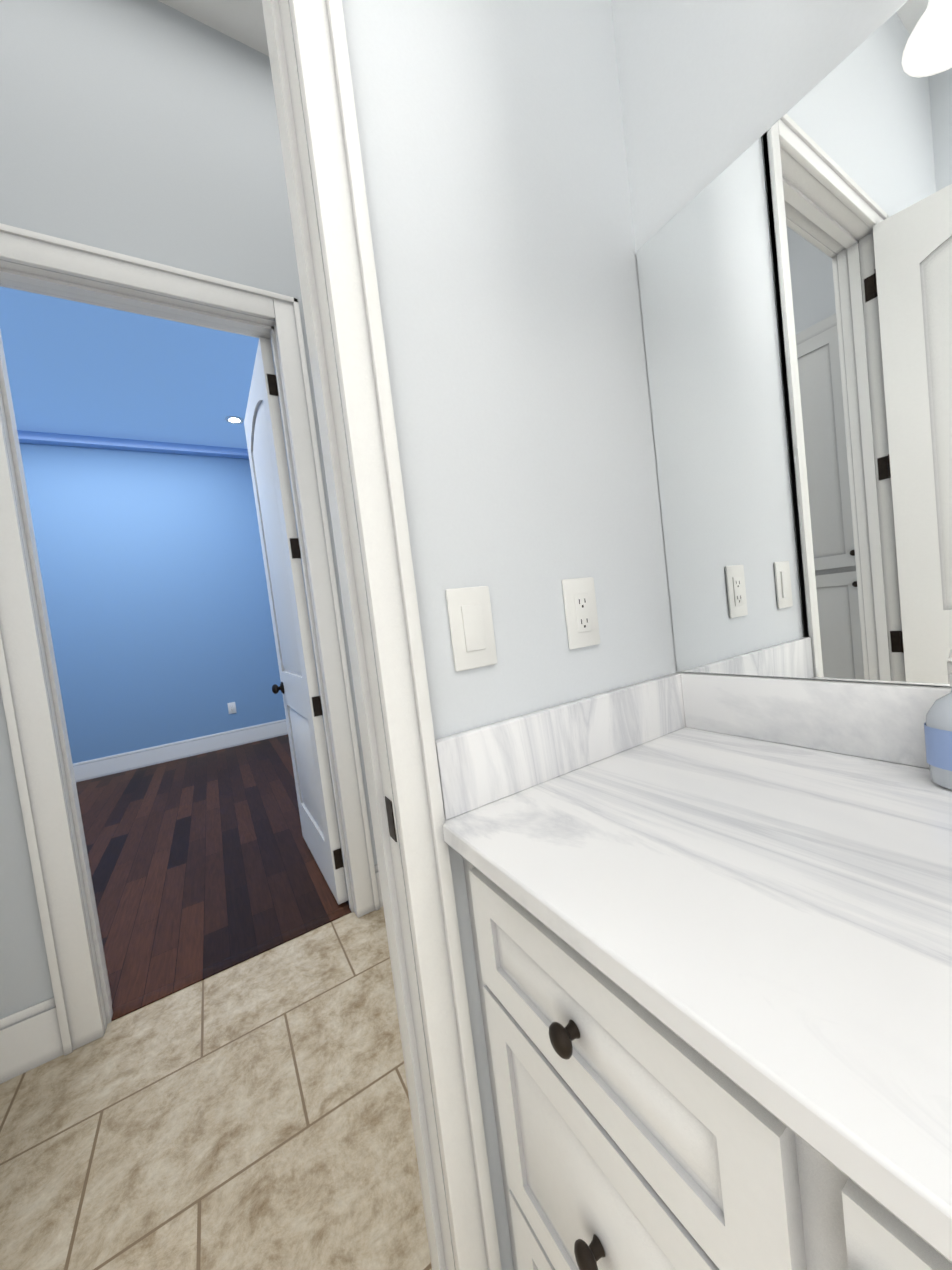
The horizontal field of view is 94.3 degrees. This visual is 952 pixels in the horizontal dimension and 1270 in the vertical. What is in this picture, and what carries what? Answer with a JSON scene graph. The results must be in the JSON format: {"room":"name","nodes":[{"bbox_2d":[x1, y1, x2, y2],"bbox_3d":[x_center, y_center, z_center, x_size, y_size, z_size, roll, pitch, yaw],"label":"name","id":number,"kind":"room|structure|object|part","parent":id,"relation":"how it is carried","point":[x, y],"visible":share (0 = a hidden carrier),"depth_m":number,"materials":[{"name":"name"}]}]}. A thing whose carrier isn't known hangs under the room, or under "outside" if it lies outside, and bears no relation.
{"room":"bathroom","nodes":[
{"label":"bathroom","id":0,"kind":"room"},
{"bbox_2d":[0,0,275,448],"bbox_3d":[-1.429,-2.337,1.009,5.720,0.080,9.540,-8,3,-31],"label":"ceiling","id":1,"kind":"structure","parent":0,"point":[77,368],"depth_m":3.71,"materials":[{"name":"paint"}]},
{"bbox_2d":[225,416,243,423],"bbox_3d":[-2.622,-2.330,4.789,0.180,0.007,0.180,-8,3,-31],"label":"recessed light","id":2,"kind":"object","parent":1,"relation":"in","point":[239,418],"depth_m":4.79,"materials":[{"name":"white paint"}]},
{"bbox_3d":[-2.622,-2.332,4.789,0.110,0.001,0.110,-8,3,-31],"label":"recessed ceiling light blue lens","id":3,"kind":"part","parent":2,"relation":"part of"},
{"bbox_2d":[19,443,285,763],"bbox_3d":[-3.828,-0.356,5.015,3.090,3.660,0.120,-8,3,-31],"label":"wall","id":4,"kind":"structure","parent":0,"point":[152,570],"depth_m":5.02,"materials":[{"name":"paint"}]},
{"bbox_2d":[17,430,248,458],"bbox_3d":[-3.979,-2.114,4.832,2.850,0.120,0.109,-8,3,-31],"label":"crown molding","id":5,"kind":"structure","parent":4,"relation":"attached to","point":[32,437],"depth_m":4.89,"materials":[{"name":"paint"}]},
{"bbox_2d":[73,719,287,781],"bbox_3d":[-3.587,1.358,5.040,3.030,0.200,0.016,-8,3,-31],"label":"baseboard","id":6,"kind":"structure","parent":4,"relation":"attached to","point":[107,765],"depth_m":5.10,"materials":[{"name":"white paint"}]},
{"bbox_2d":[227,702,236,713],"bbox_3d":[-2.993,0.895,5.415,0.084,0.137,0.008,-8,3,-31],"label":"outlet","id":7,"kind":"object","parent":4,"relation":"attached to","point":[231,707],"visible":1,"depth_m":5.41,"materials":[{"name":"white plastic"}]},
{"bbox_2d":[0,0,376,1017],"bbox_3d":[-0.744,-0.576,1.895,3.850,3.660,0.060,-8,3,-31],"label":"wall","id":8,"kind":"structure","parent":0,"point":[148,130],"depth_m":1.59,"materials":[{"name":"paint"}]},
{"bbox_2d":[0,997,63,1083],"bbox_3d":[-1.750,1.328,1.195,0.940,0.190,0.016,-8,3,-31],"label":"baseboard","id":9,"kind":"structure","parent":8,"relation":"attached to","point":[30,1037],"depth_m":1.39,"materials":[{"name":"white paint"}]},
{"bbox_2d":[0,223,379,1055],"bbox_3d":[-1.083,-0.022,1.712,1.066,2.660,0.176,-8,3,-31],"label":"door frame","id":10,"kind":"structure","parent":8,"relation":"attached to","point":[46,819],"depth_m":1.51,"materials":[{"name":"white paint"}]},
{"bbox_2d":[244,337,347,904],"bbox_3d":[-0.989,-0.018,2.340,0.044,2.544,0.858,-9,3,-32],"label":"door","id":11,"kind":"structure","parent":8,"relation":"in","point":[264,433],"depth_m":2.13,"materials":[{"name":"white paint"}]},
{"bbox_2d":[267,374,343,868],"bbox_3d":[-0.990,-0.021,2.340,0.168,2.226,0.876,-9,3,-32],"label":"door hinges","id":12,"kind":"object","parent":11,"relation":"attached to","point":[296,553],"depth_m":1.99,"materials":[{"name":"black metal"}]},
{"bbox_2d":[374,864,382,906],"bbox_3d":[0.332,1.017,2.464,1.844,0.190,0.016,-8,3,-31],"label":"baseboard","id":13,"kind":"structure","parent":8,"relation":"attached to","point":[376,866],"depth_m":1.99,"materials":[{"name":"white paint"}]},
{"bbox_2d":[76,734,348,1008],"bbox_3d":[-2.527,1.445,3.321,3.330,0.060,4.290,-8,3,-31],"label":"floor","id":14,"kind":"structure","parent":0,"point":[199,862],"depth_m":2.60,"materials":[{"name":"brown wood"}]},
{"bbox_2d":[0,907,431,1269],"bbox_3d":[0.126,1.318,-0.647,5.720,0.060,5.250,-8,3,-31],"label":"floor","id":15,"kind":"structure","parent":0,"point":[253,1113],"depth_m":1.16,"materials":[{"name":"beige tile"}]},
{"bbox_2d":[111,904,350,1020],"bbox_3d":[-0.930,1.294,1.784,0.866,0.006,0.060,-8,3,-31],"label":"threshold","id":16,"kind":"object","parent":15,"relation":"on","point":[171,988],"depth_m":1.74,"materials":[{"name":"brown wood"}]},
{"bbox_2d":[444,836,951,1269],"bbox_3d":[0.948,0.708,-0.235,0.663,0.914,2.638,-8,3,-31],"label":"bathroom vanity","id":17,"kind":"object","parent":15,"relation":"on","point":[624,1144],"depth_m":0.43,"materials":[{"name":"white paint"}]},
{"bbox_2d":[443,728,951,1247],"bbox_3d":[0.896,0.240,-0.254,0.654,0.030,2.638,-8,3,-31],"label":"countertop","id":18,"kind":"structure","parent":17,"relation":"on","point":[786,907],"depth_m":0.43,"materials":[{"name":"white stone"}]},
{"bbox_2d":[679,672,950,767],"bbox_3d":[1.161,0.122,-0.104,0.021,0.124,2.617,-8,3,-31],"label":"backsplash","id":19,"kind":"structure","parent":18,"relation":"on","point":[876,721],"depth_m":0.78,"materials":[{"name":"white stone"}]},
{"bbox_2d":[924,649,951,790],"bbox_3d":[0.655,0.112,0.589,0.069,0.196,0.087,-8,3,-31],"label":"soap dispenser","id":20,"kind":"object","parent":18,"relation":"on","point":[938,732],"visible":1,"depth_m":0.60,"materials":[{"name":"plastic"}]},
{"bbox_2d":[281,417,324,729],"bbox_3d":[-1.402,-0.603,4.082,0.120,3.660,4.240,-8,3,-31],"label":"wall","id":21,"kind":"structure","parent":0,"point":[302,570],"depth_m":4.64,"materials":[{"name":"paint"}]},
{"bbox_2d":[342,0,676,1269],"bbox_3d":[-0.677,-0.513,0.426,2.430,3.660,0.120,-8,3,-31],"label":"wall","id":22,"kind":"structure","parent":0,"point":[494,156],"depth_m":0.80,"materials":[{"name":"paint"}]},
{"bbox_2d":[262,0,501,1269],"bbox_3d":[-0.537,-0.019,0.499,0.946,2.640,0.176,-8,3,-31],"label":"door frame","id":23,"kind":"structure","parent":22,"relation":"attached to","point":[323,62],"depth_m":0.67,"materials":[{"name":"white paint"}]},
{"bbox_2d":[385,796,396,841],"bbox_3d":[-0.133,0.288,0.691,0.002,0.064,0.028,-8,3,-31],"label":"strike plate","id":24,"kind":"object","parent":23,"relation":"attached to","point":[390,818],"visible":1,"depth_m":0.69,"materials":[{"name":"black metal"}]},
{"bbox_2d":[446,586,496,671],"bbox_3d":[-0.005,-0.012,0.744,0.084,0.137,0.010,-8,3,-31],"label":"switch plate","id":25,"kind":"object","parent":22,"relation":"attached to","point":[471,627],"visible":1,"depth_m":0.74,"materials":[{"name":"white plastic"}]},
{"bbox_2d":[435,672,686,819],"bbox_3d":[0.213,0.189,0.864,0.644,0.124,0.020,-8,3,-31],"label":"backsplash","id":26,"kind":"structure","parent":22,"relation":"attached to","point":[477,767],"depth_m":0.81,"materials":[{"name":"white stone"}]},
{"bbox_2d":[562,577,599,648],"bbox_3d":[0.210,-0.044,0.876,0.084,0.137,0.008,-8,3,-31],"label":"outlet","id":27,"kind":"object","parent":22,"relation":"attached to","point":[581,612],"visible":1,"depth_m":0.87,"materials":[{"name":"white plastic"}]},
{"bbox_2d":[611,0,951,686],"bbox_3d":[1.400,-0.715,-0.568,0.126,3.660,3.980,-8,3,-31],"label":"mirror","id":28,"kind":"object","parent":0,"point":[794,265],"depth_m":0.75,"materials":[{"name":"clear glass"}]}
]}

